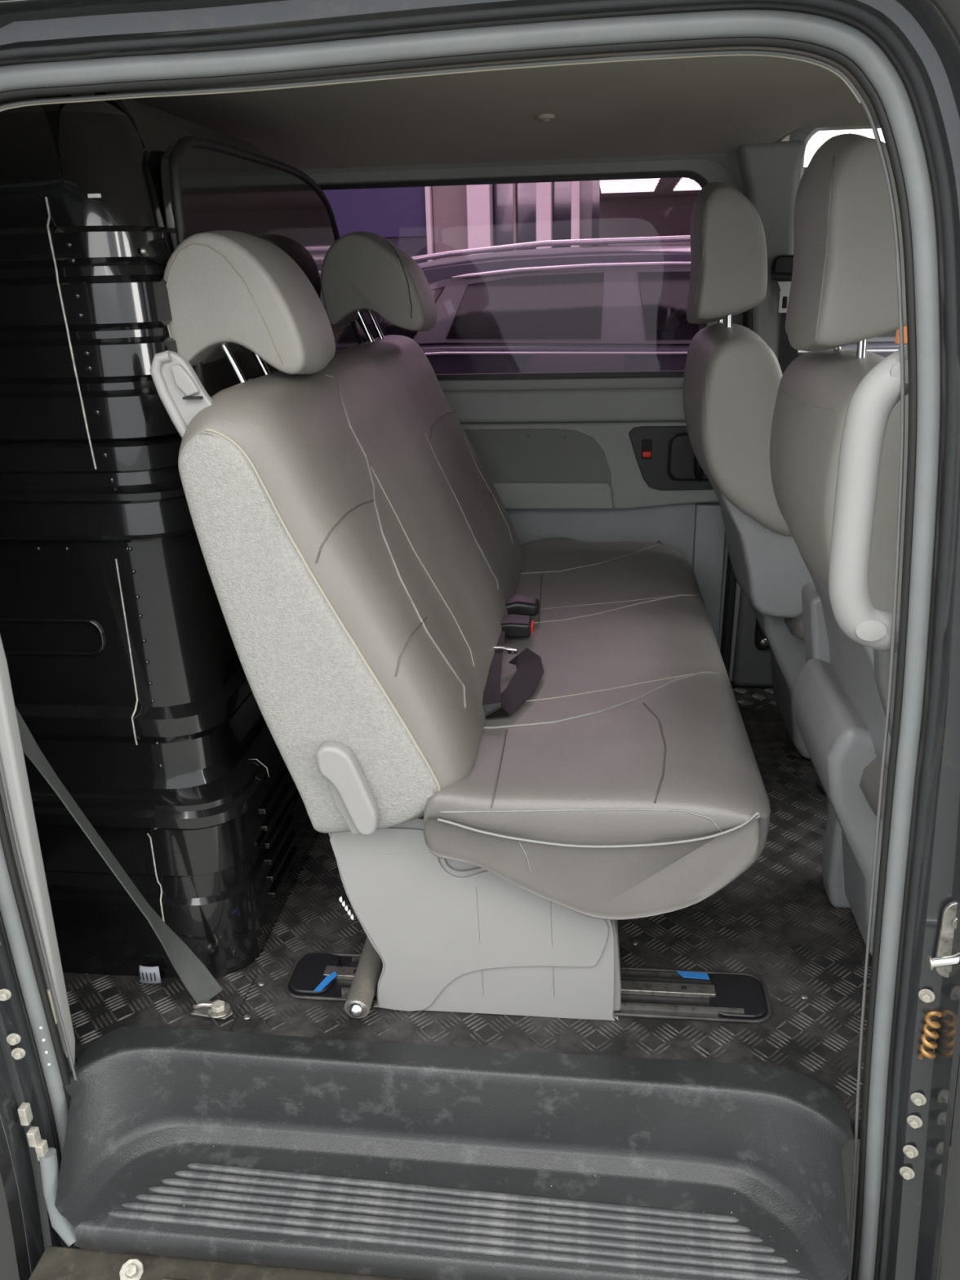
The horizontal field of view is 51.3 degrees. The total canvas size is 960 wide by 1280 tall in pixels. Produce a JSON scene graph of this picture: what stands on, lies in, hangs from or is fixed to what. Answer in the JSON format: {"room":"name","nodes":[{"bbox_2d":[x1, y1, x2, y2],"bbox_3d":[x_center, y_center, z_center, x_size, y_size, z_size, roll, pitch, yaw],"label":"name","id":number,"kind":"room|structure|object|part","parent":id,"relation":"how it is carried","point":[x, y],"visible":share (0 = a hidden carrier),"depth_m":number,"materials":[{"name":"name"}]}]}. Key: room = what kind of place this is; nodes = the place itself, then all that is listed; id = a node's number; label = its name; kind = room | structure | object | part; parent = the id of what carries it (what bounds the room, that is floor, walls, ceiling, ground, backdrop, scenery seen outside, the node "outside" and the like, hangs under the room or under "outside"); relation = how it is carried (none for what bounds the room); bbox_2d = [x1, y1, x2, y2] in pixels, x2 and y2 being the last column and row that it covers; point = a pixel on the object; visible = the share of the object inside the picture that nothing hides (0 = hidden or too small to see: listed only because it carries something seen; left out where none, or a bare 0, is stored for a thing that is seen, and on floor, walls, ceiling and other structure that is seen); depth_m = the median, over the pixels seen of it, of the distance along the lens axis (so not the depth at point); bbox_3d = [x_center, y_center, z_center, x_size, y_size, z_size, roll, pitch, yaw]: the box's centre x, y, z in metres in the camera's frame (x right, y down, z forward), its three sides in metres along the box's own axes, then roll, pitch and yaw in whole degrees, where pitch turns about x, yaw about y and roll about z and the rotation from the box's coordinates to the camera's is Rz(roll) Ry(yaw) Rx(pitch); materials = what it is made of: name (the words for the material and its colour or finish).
{"room":"vehicle interior","nodes":[
{"label":"vehicle interior","id":0,"kind":"room"},
{"bbox_2d":[0,0,959,1279],"bbox_3d":[-0.035,0.322,1.236,2.608,3.633,0.159,1,20,6],"label":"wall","id":1,"kind":"structure","parent":0,"point":[926,1053],"depth_m":1.10,"materials":[{"name":"metal"}]},
{"bbox_2d":[0,635,75,1071],"bbox_3d":[-0.688,0.107,1.323,0.150,1.226,0.034,1,20,6],"label":"trim","id":2,"kind":"structure","parent":1,"relation":"attached to","point":[11,753],"depth_m":1.37,"materials":[{"name":"grey"}]},
{"bbox_2d":[14,705,232,1019],"bbox_3d":[-0.586,0.246,1.464,0.350,0.805,0.056,-7,21,-13],"label":"belt","id":3,"kind":"object","parent":1,"relation":"attached to","point":[195,976],"visible":0.98,"depth_m":1.56,"materials":[{"name":"fabric"}]},
{"bbox_3d":[-0.434,0.606,1.634,0.065,0.004,0.036,6,22,19],"label":"anchor plate","id":4,"kind":"part","parent":3,"relation":"part of","materials":[{"name":"metal"}]},
{"bbox_2d":[207,1001,231,1018],"bbox_3d":[-0.426,0.603,1.630,0.038,0.004,0.038,1,20,6],"label":"bolt","id":5,"kind":"object","parent":3,"relation":"in","point":[215,1010],"depth_m":1.62,"materials":[{"name":"metal"}]},
{"bbox_2d":[28,1146,407,1279],"bbox_3d":[-0.049,0.930,1.406,1.193,0.342,0.122,1,20,6],"label":"door sill","id":6,"kind":"structure","parent":1,"relation":"attached to","point":[70,1262],"depth_m":1.43,"materials":[{"name":"metal"}]},
{"bbox_2d":[54,1026,853,1279],"bbox_3d":[-0.052,0.766,1.471,1.146,0.210,0.252,1,20,6],"label":"step","id":7,"kind":"structure","parent":1,"relation":"attached to","point":[400,1161],"depth_m":1.48,"materials":[{"name":"plastic"}]},
{"bbox_2d":[0,3,946,1279],"bbox_3d":[-0.057,0.223,1.265,1.238,1.741,0.035,1,20,6],"label":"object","id":8,"kind":"structure","parent":1,"relation":"attached to","point":[844,41],"depth_m":1.00,"materials":[{"name":"black rubber"}]},
{"bbox_2d":[828,345,908,652],"bbox_3d":[0.476,-0.152,1.109,0.163,0.362,0.057,-4,20,-7],"label":"handle","id":9,"kind":"object","parent":1,"relation":"attached to","point":[870,406],"visible":0.79,"depth_m":1.09,"materials":[{"name":"grey plastic"}]},
{"bbox_3d":[0.560,0.352,1.175,0.040,0.107,0.006,1,20,6],"label":"striker plate","id":10,"kind":"part","parent":1,"relation":"part of","materials":[{"name":"metal"}]},
{"bbox_2d":[950,1054,959,1138],"bbox_3d":[0.592,0.040,1.190,0.198,1.390,0.065,1,20,6],"label":"trim","id":11,"kind":"structure","parent":1,"relation":"attached to","point":[959,1055],"depth_m":1.37,"materials":[{"name":"plastic"}]},
{"bbox_2d":[0,0,959,168],"bbox_3d":[0.038,-0.955,1.765,1.970,0.151,1.718,1,20,6],"label":"ceiling","id":12,"kind":"structure","parent":0,"point":[700,105],"depth_m":2.04,"materials":[{"name":"fabric"}]},
{"bbox_2d":[62,680,951,1146],"bbox_3d":[0.507,0.397,2.184,2.850,0.045,1.700,1,20,6],"label":"floor","id":13,"kind":"structure","parent":0,"point":[777,922],"depth_m":1.70,"materials":[{"name":"black plastic"}]},
{"bbox_2d":[138,964,161,983],"bbox_3d":[-0.563,0.570,1.701,0.040,0.030,0.012,1,20,6],"label":"paper label","id":14,"kind":"object","parent":13,"relation":"on","point":[149,975],"visible":1,"depth_m":1.70,"materials":[{"name":"grey paper"}]},
{"bbox_2d":[0,91,368,978],"bbox_3d":[-0.688,-0.317,2.150,0.768,1.395,1.439,1,20,6],"label":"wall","id":15,"kind":"structure","parent":13,"relation":"on","point":[127,675],"depth_m":1.53,"materials":[{"name":"metal"}]},
{"bbox_2d":[344,936,382,1017],"bbox_3d":[-0.188,0.557,1.668,0.043,0.049,0.182,1,20,6],"label":"bar","id":16,"kind":"object","parent":13,"relation":"on","point":[362,989],"visible":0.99,"depth_m":1.63,"materials":[{"name":"grey metal"}]},
{"bbox_2d":[149,230,770,1021],"bbox_3d":[0.047,-0.199,2.042,0.886,1.212,1.507,1,20,6],"label":"seat","id":17,"kind":"object","parent":13,"relation":"on","point":[363,560],"visible":0.99,"depth_m":1.48,"materials":[{"name":"grey leather"}]},
{"bbox_3d":[-0.379,-0.318,1.313,0.087,0.119,0.017,1,20,6],"label":"release handle","id":18,"kind":"part","parent":17,"relation":"part of","materials":[{"name":"grey plastic"}]},
{"bbox_3d":[-0.364,-0.406,1.489,0.052,0.100,0.012,1,20,6],"label":"headrest post","id":19,"kind":"part","parent":17,"relation":"part of","materials":[{"name":"silver metal"}]},
{"bbox_3d":[-0.351,-0.447,1.599,0.052,0.100,0.012,1,20,6],"label":"headrest post","id":20,"kind":"part","parent":17,"relation":"part of","materials":[{"name":"silver metal"}]},
{"bbox_3d":[-0.227,0.010,1.377,0.328,0.594,0.014,1,20,6],"label":"panel","id":21,"kind":"part","parent":17,"relation":"part of","materials":[{"name":"grey fabric"}]},
{"bbox_3d":[-0.188,0.213,1.427,0.081,0.142,0.026,1,20,6],"label":"recliner lever","id":22,"kind":"part","parent":17,"relation":"part of","materials":[{"name":"grey plastic"}]},
{"bbox_3d":[-0.141,-0.231,1.969,0.377,0.647,1.280,1,20,6],"label":"backrest","id":23,"kind":"part","parent":17,"relation":"part of","materials":[{"name":"grey leather"}]},
{"bbox_3d":[-0.245,-0.668,2.145,0.054,0.109,0.012,1,20,6],"label":"headrest post","id":24,"kind":"part","parent":17,"relation":"part of","materials":[{"name":"silver metal"}]},
{"bbox_3d":[-0.234,-0.706,2.248,0.054,0.109,0.012,1,20,6],"label":"headrest post","id":25,"kind":"part","parent":17,"relation":"part of","materials":[{"name":"silver metal"}]},
{"bbox_2d":[482,629,543,718],"bbox_3d":[0.048,0.048,1.821,0.136,0.040,0.395,1,20,6],"label":"belt","id":26,"kind":"object","parent":17,"relation":"on","point":[522,685],"visible":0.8,"depth_m":1.76,"materials":[{"name":"black fabric"}]},
{"bbox_2d":[501,613,533,637],"bbox_3d":[0.064,-0.029,2.022,0.088,0.033,0.064,1,20,6],"label":"belt buckle","id":27,"kind":"object","parent":17,"relation":"on","point":[514,625],"visible":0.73,"depth_m":1.99,"materials":[{"name":"black plastic"}]},
{"bbox_2d":[505,593,539,616],"bbox_3d":[0.084,-0.074,2.135,0.085,0.038,0.057,1,20,6],"label":"belt buckle","id":28,"kind":"object","parent":17,"relation":"on","point":[517,604],"visible":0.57,"depth_m":2.11,"materials":[{"name":"black plastic"}]},
{"bbox_2d":[422,537,770,919],"bbox_3d":[0.246,0.058,2.127,0.501,0.210,1.486,1,20,6],"label":"seat cushion","id":29,"kind":"object","parent":17,"relation":"on","point":[628,784],"depth_m":1.53,"materials":[{"name":"grey leather"}]},
{"bbox_2d":[284,951,771,1023],"bbox_3d":[0.072,0.574,1.673,0.802,0.018,0.119,1,20,6],"label":"rail","id":30,"kind":"object","parent":13,"relation":"on","point":[646,993],"visible":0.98,"depth_m":1.65,"materials":[{"name":"black metal"}]},
{"bbox_2d":[682,181,813,759],"bbox_3d":[0.880,-0.356,2.295,0.833,1.291,0.490,1,20,6],"label":"seat","id":31,"kind":"object","parent":13,"relation":"on","point":[731,379],"visible":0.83,"depth_m":2.07,"materials":[{"name":"grey leather"}]},
{"bbox_3d":[0.530,-0.675,2.130,0.016,0.080,0.013,1,20,6],"label":"headrest post","id":32,"kind":"part","parent":31,"relation":"part of","materials":[{"name":"silver metal"}]},
{"bbox_3d":[0.606,-0.488,2.272,0.273,0.443,0.480,1,20,6],"label":"backrest","id":33,"kind":"part","parent":31,"relation":"part of","materials":[{"name":"grey leather"}]},
{"bbox_3d":[0.926,0.028,2.460,0.522,0.454,0.320,1,20,6],"label":"seat","id":34,"kind":"part","parent":31,"relation":"part of","materials":[{"name":"plastic"}]},
{"bbox_2d":[783,612,804,640],"bbox_3d":[1.004,-0.126,2.367,0.596,0.146,0.490,1,20,6],"label":"seat cushion","id":35,"kind":"object","parent":31,"relation":"on","point":[793,621],"depth_m":2.20,"materials":[{"name":"grey leather"}]},
{"bbox_2d":[769,133,908,955],"bbox_3d":[0.831,-0.086,1.567,0.728,1.291,0.525,1,20,6],"label":"seat","id":36,"kind":"object","parent":13,"relation":"on","point":[843,288],"visible":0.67,"depth_m":1.41,"materials":[{"name":"grey leather"}]},
{"bbox_3d":[0.824,0.299,1.736,0.522,0.454,0.320,1,20,6],"label":"seat","id":37,"kind":"part","parent":36,"relation":"part of","materials":[{"name":"plastic"}]},
{"bbox_3d":[0.608,-0.216,1.536,0.273,0.443,0.480,1,20,6],"label":"backrest","id":38,"kind":"part","parent":36,"relation":"part of","materials":[{"name":"grey leather"}]},
{"bbox_3d":[0.532,-0.402,1.394,0.016,0.080,0.013,1,20,6],"label":"headrest post","id":39,"kind":"part","parent":36,"relation":"part of","materials":[{"name":"silver metal"}]},
{"bbox_2d":[859,755,888,819],"bbox_3d":[0.902,0.145,1.642,0.596,0.146,0.490,1,20,6],"label":"seat cushion","id":40,"kind":"object","parent":36,"relation":"on","point":[869,766],"depth_m":1.52,"materials":[{"name":"grey leather"}]},
{"bbox_2d":[297,125,878,391],"bbox_3d":[0.578,-0.611,2.704,2.850,1.500,0.045,1,20,6],"label":"wall","id":41,"kind":"structure","parent":0,"point":[723,167],"depth_m":2.55,"materials":[{"name":"plastic"}]},
{"bbox_2d":[318,172,706,379],"bbox_3d":[-0.077,-0.953,2.669,1.347,0.506,0.016,1,20,6],"label":"window","id":42,"kind":"structure","parent":41,"relation":"in","point":[697,179],"depth_m":2.60,"materials":[{"name":"black rubber"}]},
{"bbox_2d":[443,387,728,649],"bbox_3d":[-0.067,-0.289,2.857,1.545,0.822,0.120,1,20,6],"label":"door","id":43,"kind":"structure","parent":41,"relation":"in","point":[588,464],"depth_m":2.73,"materials":[{"name":"plastic"}]},
{"bbox_3d":[-0.073,-0.484,2.790,1.542,0.237,0.040,1,20,6],"label":"panel","id":44,"kind":"part","parent":43,"relation":"part of","materials":[{"name":"plastic"}]},
{"bbox_3d":[0.585,-0.486,2.668,0.030,0.132,0.041,1,20,6],"label":"pull handle","id":45,"kind":"part","parent":43,"relation":"part of","materials":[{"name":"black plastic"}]},
{"bbox_3d":[0.642,-0.145,2.838,0.082,0.490,0.045,1,20,6],"label":"panel","id":46,"kind":"part","parent":43,"relation":"part of","materials":[{"name":"plastic"}]},
{"bbox_2d":[720,140,805,686],"bbox_3d":[0.778,-0.541,2.646,0.273,1.400,0.130,1,20,6],"label":"trim","id":47,"kind":"structure","parent":41,"relation":"attached to","point":[769,172],"depth_m":2.48,"materials":[{"name":"plastic"}]},
{"bbox_2d":[754,254,798,650],"bbox_3d":[0.772,-0.457,2.605,0.094,1.020,0.066,1,20,6],"label":"belt","id":48,"kind":"object","parent":41,"relation":"attached to","point":[781,269],"visible":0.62,"depth_m":2.49,"materials":[{"name":"black fabric"}]},
{"label":"outside","id":49,"kind":"structure","parent":0,"visible":0},
{"bbox_2d":[599,135,806,199],"bbox_3d":[8.443,-6.312,12.616,14.100,0.080,15.600,1,20,6],"label":"ceiling","id":50,"kind":"structure","parent":49,"point":[659,193],"depth_m":19.38,"materials":[{"name":"grey"}]},
{"bbox_2d":[599,177,666,193],"bbox_3d":[2.394,-7.390,16.120,1.150,0.034,5.400,1,20,6],"label":"recessed light","id":51,"kind":"object","parent":50,"relation":"in","point":[636,185],"visible":0.48,"depth_m":16.81,"materials":[{"name":"grey"}]},
{"bbox_2d":[663,177,702,191],"bbox_3d":[3.687,-7.372,15.980,1.150,0.034,5.400,1,20,6],"label":"recessed light","id":52,"kind":"object","parent":50,"relation":"in","point":[681,184],"visible":0.3,"depth_m":17.26,"materials":[{"name":"grey"}]},
{"bbox_2d":[804,128,884,167],"bbox_3d":[5.720,-5.664,11.235,4.200,0.038,6.000,1,20,6],"label":"window","id":53,"kind":"structure","parent":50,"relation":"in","point":[820,137],"depth_m":10.82,"materials":[{"name":"white glass"}]},
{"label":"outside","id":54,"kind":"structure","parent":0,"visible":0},
{"bbox_2d":[0,1115,950,1279],"bbox_3d":[2.046,-1.603,9.410,30.000,0.050,35.000,1,20,6],"label":"ground","id":55,"kind":"structure","parent":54,"point":[847,1152],"depth_m":2.07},
{"bbox_2d":[362,235,907,373],"bbox_3d":[0.406,-0.971,5.012,5.543,1.899,1.980,1,20,6],"label":"parked car","id":56,"kind":"object","parent":55,"relation":"on","point":[617,308],"visible":0.23,"depth_m":4.05,"materials":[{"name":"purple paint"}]},
{"bbox_3d":[0.890,-1.580,4.075,2.553,0.131,0.024,1,20,6],"label":"roof rail","id":57,"kind":"part","parent":56,"relation":"part of","materials":[{"name":"white metal"}]},
{"bbox_3d":[0.649,-1.147,3.996,3.200,0.036,0.020,1,20,6],"label":"belt moulding","id":58,"kind":"part","parent":56,"relation":"part of","materials":[{"name":"white metal"}]},
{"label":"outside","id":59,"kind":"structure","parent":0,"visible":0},
{"bbox_2d":[894,325,907,343],"bbox_3d":[1.504,-1.050,3.356,0.200,0.105,0.020,1,20,6],"label":"sign board","id":60,"kind":"object","parent":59,"point":[897,336],"visible":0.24,"depth_m":3.37,"materials":[{"name":"orange"}]},
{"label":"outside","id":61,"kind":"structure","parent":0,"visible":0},
{"bbox_2d":[322,180,599,263],"bbox_3d":[-5.807,-3.647,10.718,14.050,3.260,0.400,1,20,6],"label":"building","id":62,"kind":"structure","parent":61,"point":[397,215],"depth_m":9.81,"materials":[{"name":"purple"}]},
{"bbox_3d":[-2.680,-4.578,9.973,4.400,1.150,0.120,1,20,6],"label":"blue panel","id":63,"kind":"part","parent":62,"relation":"part of","materials":[{"name":"blue"}]},
{"bbox_2d":[424,186,435,261],"bbox_3d":[-0.468,-3.491,10.063,0.050,3.160,0.300,1,20,6],"label":"trim","id":64,"kind":"structure","parent":62,"relation":"attached to","point":[428,189],"depth_m":9.72,"materials":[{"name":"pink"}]},
{"bbox_2d":[466,184,493,255],"bbox_3d":[0.019,-3.432,9.870,0.220,3.160,0.300,1,20,6],"label":"trim","id":65,"kind":"structure","parent":62,"relation":"attached to","point":[479,197],"depth_m":9.50,"materials":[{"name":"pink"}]},
{"bbox_2d":[535,182,552,248],"bbox_3d":[0.632,-3.423,9.803,0.145,3.160,0.300,1,20,6],"label":"trim","id":66,"kind":"structure","parent":62,"relation":"attached to","point":[544,190],"depth_m":9.43,"materials":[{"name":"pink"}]},
{"bbox_2d":[570,181,580,247],"bbox_3d":[0.928,-3.419,9.771,0.080,3.160,0.300,1,20,6],"label":"trim","id":67,"kind":"structure","parent":62,"relation":"attached to","point":[575,185],"depth_m":9.39,"materials":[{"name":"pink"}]},
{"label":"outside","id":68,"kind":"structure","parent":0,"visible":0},
{"bbox_2d":[598,195,697,245],"bbox_3d":[9.328,-7.628,20.397,14.050,3.260,0.200,1,20,6],"label":"wall","id":69,"kind":"structure","parent":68,"point":[672,215],"depth_m":20.57,"materials":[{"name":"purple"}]},
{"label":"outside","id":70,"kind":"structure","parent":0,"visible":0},
{"bbox_2d":[608,241,690,245],"bbox_3d":[9.450,-6.972,19.984,13.700,2.310,0.400,1,20,6],"label":"wall","id":71,"kind":"structure","parent":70,"point":[673,242],"depth_m":20.07,"materials":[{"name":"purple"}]}
]}

